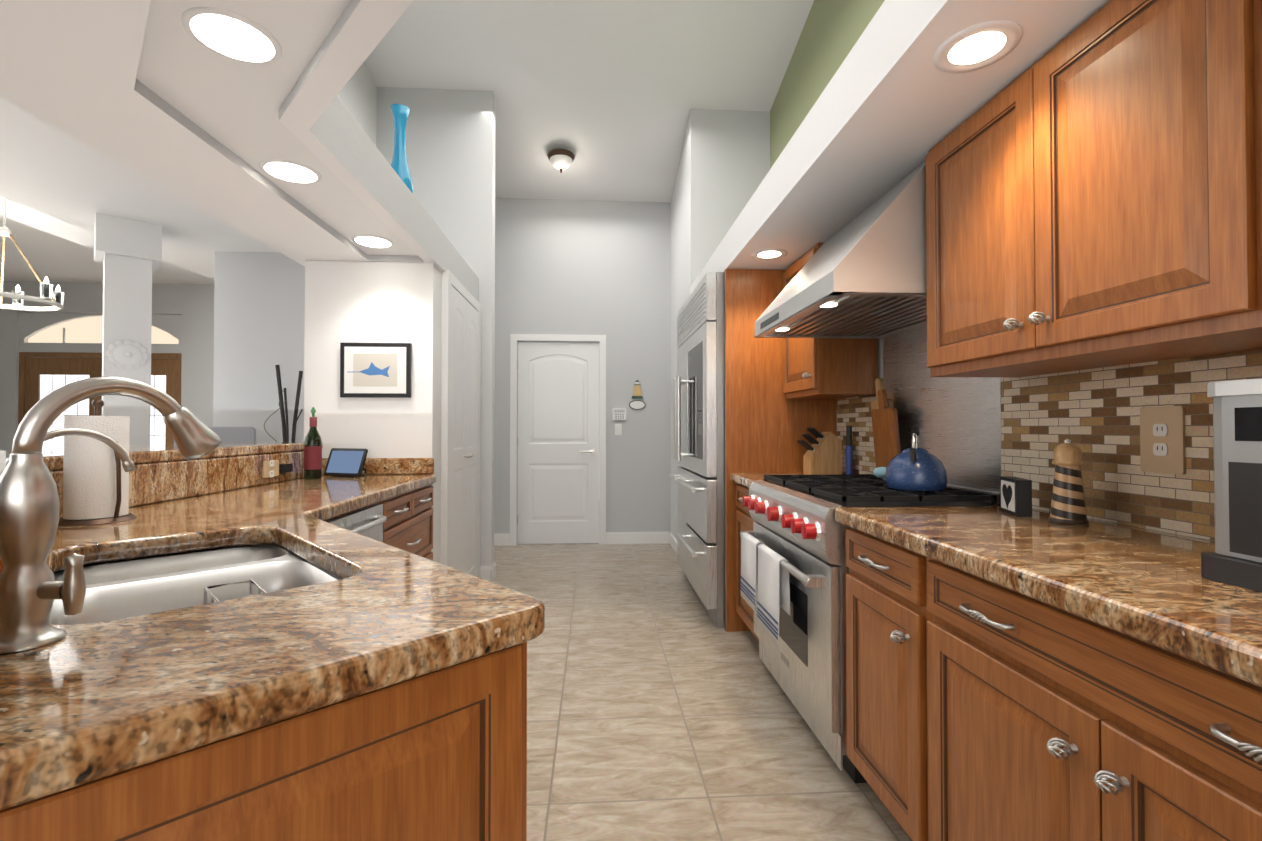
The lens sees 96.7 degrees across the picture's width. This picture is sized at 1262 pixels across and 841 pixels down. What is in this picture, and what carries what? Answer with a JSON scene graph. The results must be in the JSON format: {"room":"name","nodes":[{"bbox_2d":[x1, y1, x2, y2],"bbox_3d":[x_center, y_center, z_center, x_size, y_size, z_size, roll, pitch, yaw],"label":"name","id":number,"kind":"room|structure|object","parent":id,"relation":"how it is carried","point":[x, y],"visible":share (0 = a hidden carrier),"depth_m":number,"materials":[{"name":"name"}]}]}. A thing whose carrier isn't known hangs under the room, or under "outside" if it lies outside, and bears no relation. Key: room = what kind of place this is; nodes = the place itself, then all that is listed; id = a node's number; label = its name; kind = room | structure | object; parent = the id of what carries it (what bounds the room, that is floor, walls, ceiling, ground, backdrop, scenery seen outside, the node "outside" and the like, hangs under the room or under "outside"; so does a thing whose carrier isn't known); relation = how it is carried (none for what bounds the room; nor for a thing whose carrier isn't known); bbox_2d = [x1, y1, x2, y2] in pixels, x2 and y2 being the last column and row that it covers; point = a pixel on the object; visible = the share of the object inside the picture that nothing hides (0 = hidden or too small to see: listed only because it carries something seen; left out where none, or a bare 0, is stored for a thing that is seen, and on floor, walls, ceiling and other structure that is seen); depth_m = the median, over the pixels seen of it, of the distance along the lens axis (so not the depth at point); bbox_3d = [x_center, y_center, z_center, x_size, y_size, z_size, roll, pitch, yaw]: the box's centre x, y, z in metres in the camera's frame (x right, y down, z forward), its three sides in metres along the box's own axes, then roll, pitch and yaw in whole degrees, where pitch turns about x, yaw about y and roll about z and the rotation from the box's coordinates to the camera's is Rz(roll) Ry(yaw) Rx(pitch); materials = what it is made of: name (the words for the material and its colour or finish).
{"room":"kitchen","nodes":[
{"label":"kitchen","id":0,"kind":"room"},
{"bbox_2d":[0,281,213,451],"bbox_3d":[-6.545,-0.238,7.155,5.800,3.000,0.150,0,-1,-4],"label":"wall","id":1,"kind":"structure","parent":0,"point":[192,305],"depth_m":7.13,"materials":[{"name":"grey paint"}]},
{"bbox_2d":[18,352,181,449],"bbox_3d":[-6.708,0.201,7.117,1.962,2.120,0.132,0,-1,-4],"label":"front door","id":2,"kind":"structure","parent":1,"relation":"in","point":[42,375],"depth_m":7.11,"materials":[{"name":"brown wood"}]},
{"bbox_2d":[19,313,181,352],"bbox_3d":[-6.709,-1.108,7.138,1.962,0.496,0.055,0,-1,-4],"label":"arched window","id":3,"kind":"structure","parent":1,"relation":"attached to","point":[82,334],"depth_m":7.13,"materials":[{"name":"glass"},{"name":"painted wood"}]},
{"bbox_2d":[94,213,161,446],"bbox_3d":[-3.261,-0.025,3.621,0.310,2.480,0.310,-1,-1,45],"label":"column","id":4,"kind":"structure","parent":0,"point":[128,253],"depth_m":3.55,"materials":[{"name":"white paint"}]},
{"bbox_2d":[106,339,148,369],"bbox_3d":[-3.172,-0.416,3.538,0.155,0.196,0.137,0,-1,-4],"label":"rosette medallion","id":5,"kind":"object","parent":4,"relation":"attached to","point":[127,354],"visible":1,"depth_m":3.52,"materials":[{"name":"white paint"}]},
{"bbox_2d":[0,97,279,284],"bbox_3d":[-4.757,-1.587,2.703,8.794,0.620,12.000,0,-1,-4],"label":"ceiling","id":6,"kind":"structure","parent":0,"point":[59,189],"depth_m":3.43,"materials":[{"name":"white paint"}]},
{"bbox_2d":[0,198,63,310],"bbox_3d":[-4.700,-1.328,4.207,0.668,0.898,0.636,0,-1,-4],"label":"chandelier","id":7,"kind":"object","parent":6,"relation":"hanging from","point":[49,296],"visible":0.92,"depth_m":4.26,"materials":[{"name":"white metal"}]},
{"bbox_2d":[0,0,478,301],"bbox_3d":[-0.681,-1.005,1.911,2.197,0.215,4.806,0,-1,-4],"label":"soffit","id":8,"kind":"structure","parent":0,"point":[154,91],"depth_m":1.65,"materials":[{"name":"white paint"}]},
{"bbox_2d":[181,7,281,64],"bbox_3d":[-0.974,-0.937,1.375,0.202,0.005,0.202,0,-1,-4],"label":"recessed light","id":9,"kind":"object","parent":8,"relation":"attached to","point":[231,35],"visible":1,"depth_m":1.36,"materials":[{"name":"white"}]},
{"bbox_2d":[259,159,321,183],"bbox_3d":[-1.270,-0.927,2.096,0.202,0.005,0.202,0,-1,-4],"label":"recessed light","id":10,"kind":"object","parent":8,"relation":"attached to","point":[290,171],"visible":1,"depth_m":2.08,"materials":[{"name":"white"}]},
{"bbox_2d":[351,235,393,247],"bbox_3d":[-1.323,-0.917,2.878,0.202,0.005,0.202,0,-1,-4],"label":"recessed light","id":11,"kind":"object","parent":8,"relation":"attached to","point":[373,241],"visible":1,"depth_m":2.87,"materials":[{"name":"white"}]},
{"bbox_2d":[390,104,413,192],"bbox_3d":[-1.146,-1.325,2.782,0.128,0.445,0.128,0,-1,-4],"label":"vase","id":12,"kind":"object","parent":8,"relation":"on","point":[399,163],"visible":0.56,"depth_m":2.76,"materials":[{"name":"blue glass"}]},
{"bbox_2d":[213,87,495,565],"bbox_3d":[-2.083,-1.576,4.299,2.035,5.600,0.120,0,-1,-4],"label":"wall","id":13,"kind":"structure","parent":0,"point":[259,316],"depth_m":4.27,"materials":[{"name":"white paint"}]},
{"bbox_2d":[337,61,376,145],"bbox_3d":[-1.097,-2.761,1.869,1.599,3.295,4.888,0,-1,-4],"label":"wall","id":14,"kind":"structure","parent":0,"point":[357,95],"depth_m":4.02,"materials":[{"name":"white paint"}]},
{"bbox_2d":[304,261,441,562],"bbox_3d":[-1.486,0.172,3.672,0.690,2.088,1.158,0,-1,-4],"label":"wall","id":15,"kind":"structure","parent":0,"point":[369,302],"depth_m":3.10,"materials":[{"name":"white paint"}]},
{"bbox_2d":[340,343,411,397],"bbox_3d":[-1.405,-0.277,3.091,0.375,0.300,0.022,0,-1,-4],"label":"framed picture","id":16,"kind":"object","parent":15,"relation":"attached to","point":[375,370],"visible":1,"depth_m":3.08,"materials":[{"name":"black plastic"}]},
{"bbox_2d":[440,269,480,576],"bbox_3d":[-1.125,0.167,3.756,0.039,2.100,0.940,0,-1,-4],"label":"door frame","id":17,"kind":"structure","parent":15,"relation":"attached to","point":[449,278],"depth_m":3.30,"materials":[{"name":"white wood"}]},
{"bbox_2d":[450,285,478,576],"bbox_3d":[-1.103,0.198,3.757,0.072,2.018,0.800,0,-1,-4],"label":"pantry door","id":18,"kind":"structure","parent":15,"relation":"in","point":[464,447],"depth_m":3.72,"materials":[{"name":"white wood"}]},
{"bbox_2d":[494,198,670,533],"bbox_3d":[-1.567,-1.558,5.655,3.940,5.600,0.120,0,-1,-4],"label":"wall","id":19,"kind":"structure","parent":0,"point":[580,267],"depth_m":5.67,"materials":[{"name":"grey paint"}]},
{"bbox_2d":[517,342,598,543],"bbox_3d":[-0.731,0.222,5.633,0.817,2.023,0.111,0,-1,-4],"label":"back door","id":20,"kind":"structure","parent":19,"relation":"in","point":[558,448],"depth_m":5.64,"materials":[{"name":"white wood"}]},
{"bbox_2d":[510,334,605,545],"bbox_3d":[-0.731,0.190,5.672,0.953,2.105,0.127,0,-1,-4],"label":"door frame","id":21,"kind":"structure","parent":19,"relation":"attached to","point":[515,339],"depth_m":5.62,"materials":[{"name":"white wood"}]},
{"bbox_2d":[480,532,676,580],"bbox_3d":[-4.094,1.176,5.065,10.225,0.117,4.297,0,-1,-4],"label":"baseboard","id":22,"kind":"structure","parent":19,"relation":"attached to","point":[488,573],"depth_m":5.64,"materials":[{"name":"white"}]},
{"bbox_2d":[615,424,621,434],"bbox_3d":[-0.129,0.090,5.660,0.070,0.115,0.009,0,-1,-4],"label":"switch plate","id":23,"kind":"object","parent":19,"relation":"attached to","point":[618,429],"visible":1,"depth_m":5.66,"materials":[{"name":"white plastic"}]},
{"bbox_2d":[613,408,625,419],"bbox_3d":[-0.118,-0.063,5.654,0.135,0.120,0.027,0,-1,-4],"label":"alarm keypad","id":24,"kind":"object","parent":19,"relation":"attached to","point":[619,413],"visible":1,"depth_m":5.64,"materials":[{"name":"white plastic"}]},
{"bbox_2d":[629,380,645,409],"bbox_3d":[0.064,-0.260,5.675,0.170,0.305,0.014,0,-1,-4],"label":"wall sconce","id":25,"kind":"object","parent":19,"relation":"attached to","point":[637,404],"visible":1,"depth_m":5.67,"materials":[{"name":"brown paint"}]},
{"bbox_2d":[365,0,813,202],"bbox_3d":[-0.560,-3.273,1.408,4.200,2.043,8.830,0,-1,-4],"label":"ceiling","id":26,"kind":"structure","parent":0,"point":[609,94],"depth_m":4.15,"materials":[{"name":"white paint"}]},
{"bbox_2d":[547,149,574,172],"bbox_3d":[-0.621,-2.278,4.984,0.244,0.165,0.244,0,-1,-4],"label":"flush ceiling light","id":27,"kind":"object","parent":26,"relation":"attached to","point":[561,159],"visible":1,"depth_m":4.92,"materials":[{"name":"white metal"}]},
{"bbox_2d":[491,543,910,840],"bbox_3d":[-3.856,1.233,2.724,10.600,0.060,12.000,0,-1,-4],"label":"floor","id":28,"kind":"structure","parent":0,"point":[661,706],"depth_m":2.21,"materials":[{"name":"tile"}]},
{"bbox_2d":[174,427,255,444],"bbox_3d":[-2.581,0.625,3.440,0.440,1.175,0.450,0,-1,-29],"label":"chair","id":29,"kind":"object","parent":28,"relation":"on","point":[234,434],"visible":0.02,"depth_m":3.62,"materials":[{"name":"grey fabric"}]},
{"bbox_2d":[0,484,526,840],"bbox_3d":[-0.919,0.761,1.745,1.410,0.860,2.738,0,-1,-4],"label":"base cabinet","id":30,"kind":"object","parent":28,"relation":"on","point":[439,755],"visible":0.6,"depth_m":0.48,"materials":[{"name":"brown wood"}]},
{"bbox_2d":[0,458,544,809],"bbox_3d":[-0.907,0.258,1.743,1.438,0.140,2.757,0,-1,-4],"label":"countertop","id":31,"kind":"structure","parent":30,"relation":"on","point":[80,704],"depth_m":0.69,"materials":[{"name":"brown stone"}]},
{"bbox_2d":[0,451,5,571],"bbox_3d":[-0.874,0.154,0.775,0.066,0.225,0.066,0,-1,-4],"label":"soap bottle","id":32,"kind":"object","parent":31,"relation":"on","point":[2,460],"visible":0.15,"depth_m":0.77,"materials":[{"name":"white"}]},
{"bbox_2d":[6,428,135,471],"bbox_3d":[-0.995,0.141,0.986,0.101,0.256,0.186,0,-1,-4],"label":"dispenser","id":33,"kind":"object","parent":31,"relation":"on","point":[128,465],"visible":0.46,"depth_m":1.03,"materials":[{"name":"silver metal"}]},
{"bbox_2d":[58,399,136,525],"bbox_3d":[-1.478,0.108,1.554,0.172,0.337,0.170,0,-1,-4],"label":"paper towel","id":34,"kind":"object","parent":31,"relation":"on","point":[95,483],"visible":0.98,"depth_m":1.50,"materials":[{"name":"white paper"},{"name":"dark bronze"}]},
{"bbox_2d":[0,376,220,653],"bbox_3d":[-0.696,0.104,0.758,0.143,0.326,0.239,0,-1,-4],"label":"kitchen faucet","id":35,"kind":"object","parent":31,"relation":"on","point":[31,588],"visible":1,"depth_m":0.67,"materials":[{"name":"silver metal"}]},
{"bbox_2d":[50,544,339,624],"bbox_3d":[-0.852,0.438,1.102,0.765,0.230,0.465,-1,-1,45],"label":"sink basin","id":36,"kind":"object","parent":31,"relation":"in","point":[121,589],"visible":0.08,"depth_m":1.24,"materials":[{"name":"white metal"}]},
{"bbox_2d":[204,579,267,603],"bbox_3d":[-0.775,0.443,1.101,0.160,0.217,0.083,-1,-1,45],"label":"sink caddy","id":37,"kind":"object","parent":36,"relation":"in","point":[215,599],"visible":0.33,"depth_m":1.13,"materials":[{"name":"silver metal"}]},
{"bbox_2d":[304,407,321,479],"bbox_3d":[-1.596,0.113,2.815,0.078,0.362,0.078,0,-1,-4],"label":"wine bottle","id":38,"kind":"object","parent":31,"relation":"on","point":[313,456],"visible":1,"depth_m":2.79,"materials":[{"name":"green glass"}]},
{"bbox_2d":[324,448,367,476],"bbox_3d":[-1.510,0.223,2.991,0.240,0.147,0.090,0,-1,18],"label":"display","id":39,"kind":"object","parent":31,"relation":"on","point":[346,462],"visible":0.98,"depth_m":2.97,"materials":[{"name":"black plastic"}]},
{"bbox_2d":[326,504,386,541],"bbox_3d":[-1.001,0.758,2.035,0.072,0.832,0.595,0,-1,-4],"label":"dishwasher","id":40,"kind":"object","parent":30,"relation":"in","point":[369,521],"visible":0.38,"depth_m":2.14,"materials":[{"name":"silver metal"}]},
{"bbox_2d":[264,365,302,441],"bbox_3d":[-2.467,0.409,4.027,0.302,1.620,0.280,0,-1,-4],"label":"sticks","id":41,"kind":"object","parent":28,"relation":"on","point":[285,426],"visible":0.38,"depth_m":4.02,"materials":[{"name":"black wood"}]},
{"bbox_2d":[669,272,724,627],"bbox_3d":[0.747,0.177,3.888,0.839,2.084,1.178,0,-1,-4],"label":"refrigerator","id":42,"kind":"object","parent":28,"relation":"on","point":[699,420],"visible":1,"depth_m":3.38,"materials":[{"name":"silver metal"}]},
{"bbox_2d":[732,481,758,640],"bbox_3d":[0.918,0.777,2.997,0.612,0.859,0.482,0,-1,-4],"label":"base cabinet","id":43,"kind":"object","parent":28,"relation":"on","point":[742,613],"depth_m":3.16,"materials":[{"name":"brown wood"}]},
{"bbox_2d":[730,472,1261,686],"bbox_3d":[1.030,0.295,1.047,0.643,0.048,4.400,0,-1,-4],"label":"countertop","id":44,"kind":"structure","parent":43,"relation":"on","point":[1153,587],"depth_m":1.04,"materials":[{"name":"brown stone"}]},
{"bbox_2d":[797,427,841,474],"bbox_3d":[1.027,0.167,3.073,0.213,0.261,0.110,0,-1,-4],"label":"knife block","id":45,"kind":"object","parent":44,"relation":"on","point":[823,454],"visible":1,"depth_m":3.02,"materials":[{"name":"brown wood"}]},
{"bbox_2d":[846,426,852,473],"bbox_3d":[1.172,0.162,3.013,0.033,0.269,0.034,0,-1,-4],"label":"bottle","id":46,"kind":"object","parent":44,"relation":"on","point":[849,458],"visible":0.81,"depth_m":3.00,"materials":[{"name":"blue glass"}]},
{"bbox_2d":[871,378,900,467],"bbox_3d":[1.190,0.027,2.622,0.083,0.460,0.255,0,-1,-4],"label":"cutting boards","id":47,"kind":"object","parent":44,"relation":"on","point":[885,427],"visible":0.79,"depth_m":2.59,"materials":[{"name":"brown wood"}]},
{"bbox_2d":[1000,476,1031,516],"bbox_3d":[1.157,0.226,1.688,0.042,0.105,0.130,0,-1,16],"label":"sign box","id":48,"kind":"object","parent":44,"relation":"on","point":[1015,496],"visible":1,"depth_m":1.64,"materials":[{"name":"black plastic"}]},
{"bbox_2d":[1048,438,1088,524],"bbox_3d":[1.188,0.163,1.525,0.088,0.228,0.088,0,-1,-4],"label":"pepper mill","id":49,"kind":"object","parent":44,"relation":"on","point":[1068,506],"visible":1,"depth_m":1.50,"materials":[{"name":"brown wood"}]},
{"bbox_2d":[1201,378,1261,591],"bbox_3d":[1.168,0.101,0.874,0.365,0.335,0.240,0,-1,-4],"label":"coffee maker","id":50,"kind":"object","parent":44,"relation":"on","point":[1235,558],"visible":1,"depth_m":0.92,"materials":[{"name":"grey metal"}]},
{"bbox_2d":[740,473,999,782],"bbox_3d":[0.902,0.725,2.294,0.702,0.945,0.907,0,-1,-4],"label":"range","id":51,"kind":"object","parent":28,"relation":"on","point":[799,528],"visible":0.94,"depth_m":2.00,"materials":[{"name":"silver metal"}]},
{"bbox_2d":[741,532,758,609],"bbox_3d":[0.550,0.677,2.535,0.049,0.300,0.240,0,-1,-4],"label":"hanging towel","id":52,"kind":"object","parent":51,"relation":"hanging from","point":[747,540],"depth_m":2.54,"materials":[{"name":"white fabric"}]},
{"bbox_2d":[754,541,789,647],"bbox_3d":[0.568,0.690,2.250,0.049,0.335,0.270,0,-1,-4],"label":"hanging towel","id":53,"kind":"object","parent":51,"relation":"hanging from","point":[764,572],"depth_m":2.22,"materials":[{"name":"white fabric"}]},
{"bbox_2d":[885,425,947,491],"bbox_3d":[1.057,0.136,2.079,0.208,0.236,0.217,0,-1,-4],"label":"kettle","id":54,"kind":"object","parent":51,"relation":"on","point":[915,467],"visible":1,"depth_m":2.01,"materials":[{"name":"blue metal"}]},
{"bbox_2d":[846,527,915,840],"bbox_3d":[1.007,0.759,1.616,0.612,0.859,0.443,0,-1,-4],"label":"base cabinet","id":55,"kind":"object","parent":28,"relation":"on","point":[879,577],"depth_m":1.58,"materials":[{"name":"brown wood"}]},
{"bbox_2d":[912,551,1261,840],"bbox_3d":[1.053,0.750,0.913,0.612,0.859,0.966,0,-1,-4],"label":"base cabinet","id":56,"kind":"object","parent":28,"relation":"on","point":[980,709],"depth_m":0.97,"materials":[{"name":"brown wood"}]},
{"bbox_2d":[670,109,769,539],"bbox_3d":[0.822,-1.564,5.198,0.770,5.600,1.340,0,-1,-4],"label":"wall bump-out","id":57,"kind":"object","parent":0,"point":[723,167],"visible":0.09,"depth_m":4.54,"materials":[{"name":"white paint"}]},
{"bbox_2d":[873,467,886,479],"bbox_3d":[1.058,0.222,2.268,0.142,0.069,0.120,0,-1,-4],"label":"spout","id":58,"kind":"object","parent":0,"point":[879,472],"visible":0.35,"depth_m":2.26,"materials":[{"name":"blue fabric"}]},
{"bbox_2d":[690,0,1109,294],"bbox_3d":[1.040,-1.012,0.794,0.658,0.200,7.458,0,-1,-4],"label":"soffit","id":59,"kind":"structure","parent":0,"point":[893,105],"depth_m":1.71,"materials":[{"name":"white paint"}]},
{"bbox_2d":[751,249,786,259],"bbox_3d":[0.735,-0.880,2.978,0.186,0.006,0.186,0,-1,-4],"label":"recessed light","id":60,"kind":"object","parent":59,"relation":"attached to","point":[768,254],"visible":1,"depth_m":2.98,"materials":[{"name":"white glass"}]},
{"bbox_2d":[933,20,1022,73],"bbox_3d":[0.839,-0.902,1.362,0.186,0.006,0.186,0,-1,-4],"label":"recessed light","id":61,"kind":"object","parent":59,"relation":"attached to","point":[978,46],"visible":1,"depth_m":1.35,"materials":[{"name":"white"}]},
{"bbox_2d":[770,0,1261,540],"bbox_3d":[1.430,-1.622,0.828,0.120,5.600,7.460,0,-1,-4],"label":"wall","id":62,"kind":"structure","parent":0,"point":[832,30],"depth_m":3.60,"materials":[{"name":"green paint"}]},
{"bbox_2d":[783,243,877,398],"bbox_3d":[1.052,-0.503,3.023,0.320,0.750,0.482,0,-1,-4],"label":"upper cabinet","id":63,"kind":"object","parent":62,"relation":"attached to","point":[813,368],"depth_m":2.79,"materials":[{"name":"brown wood"}]},
{"bbox_2d":[755,161,926,338],"bbox_3d":[0.945,-0.650,2.315,0.624,0.477,0.907,0,-1,-4],"label":"range hood","id":64,"kind":"object","parent":62,"relation":"attached to","point":[861,275],"visible":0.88,"depth_m":1.97,"materials":[{"name":"silver metal"}]},
{"bbox_2d":[837,324,1261,540],"bbox_3d":[1.345,-0.169,1.074,0.014,0.879,4.400,0,-1,-4],"label":"backsplash","id":65,"kind":"structure","parent":62,"relation":"attached to","point":[984,431],"depth_m":1.67,"materials":[{"name":"tile"}]},
{"bbox_2d":[1140,406,1185,474],"bbox_3d":[1.314,0.048,1.390,0.009,0.165,0.105,0,-1,-4],"label":"outlet","id":66,"kind":"object","parent":65,"relation":"attached to","point":[1162,439],"visible":1,"depth_m":1.38,"materials":[{"name":"beige plastic"}]},
{"bbox_2d":[926,0,1261,377],"bbox_3d":[1.157,-0.524,1.400,0.320,0.750,0.929,0,-1,-4],"label":"upper cabinet","id":67,"kind":"object","parent":62,"relation":"attached to","point":[1094,191],"depth_m":1.22,"materials":[{"name":"brown wood"}]},
{"bbox_2d":[1231,0,1261,335],"bbox_3d":[1.217,-0.537,0.463,0.320,0.750,0.948,0,-1,-4],"label":"upper cabinet","id":68,"kind":"object","parent":62,"relation":"attached to","point":[1248,13],"depth_m":0.94,"materials":[{"name":"brown wood"}]},
{"bbox_3d":[-1.204,0.665,1.670,1.115,1.049,2.854,0,-1,-4],"label":"wall","id":69,"kind":"structure","parent":0,"visible":0},
{"bbox_2d":[129,475,131,497],"bbox_3d":[-1.596,0.209,1.775,0.022,0.070,0.009,0,-1,-4],"label":"outlet","id":70,"kind":"object","parent":69,"relation":"attached to","point":[130,476],"depth_m":1.80,"materials":[{"name":"beige plastic"}]},
{"bbox_2d":[6,442,303,518],"bbox_3d":[-1.310,0.188,1.574,1.410,0.179,3.045,0,-1,-4],"label":"backsplash","id":71,"kind":"structure","parent":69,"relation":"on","point":[162,473],"depth_m":2.12,"materials":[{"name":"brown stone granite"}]},
{"bbox_2d":[262,460,292,477],"bbox_3d":[-1.649,0.219,2.604,0.022,0.075,0.247,0,-1,-4],"label":"outlet","id":72,"kind":"object","parent":69,"relation":"attached to","point":[272,468],"depth_m":2.60,"materials":[{"name":"beige plastic"}]}
]}

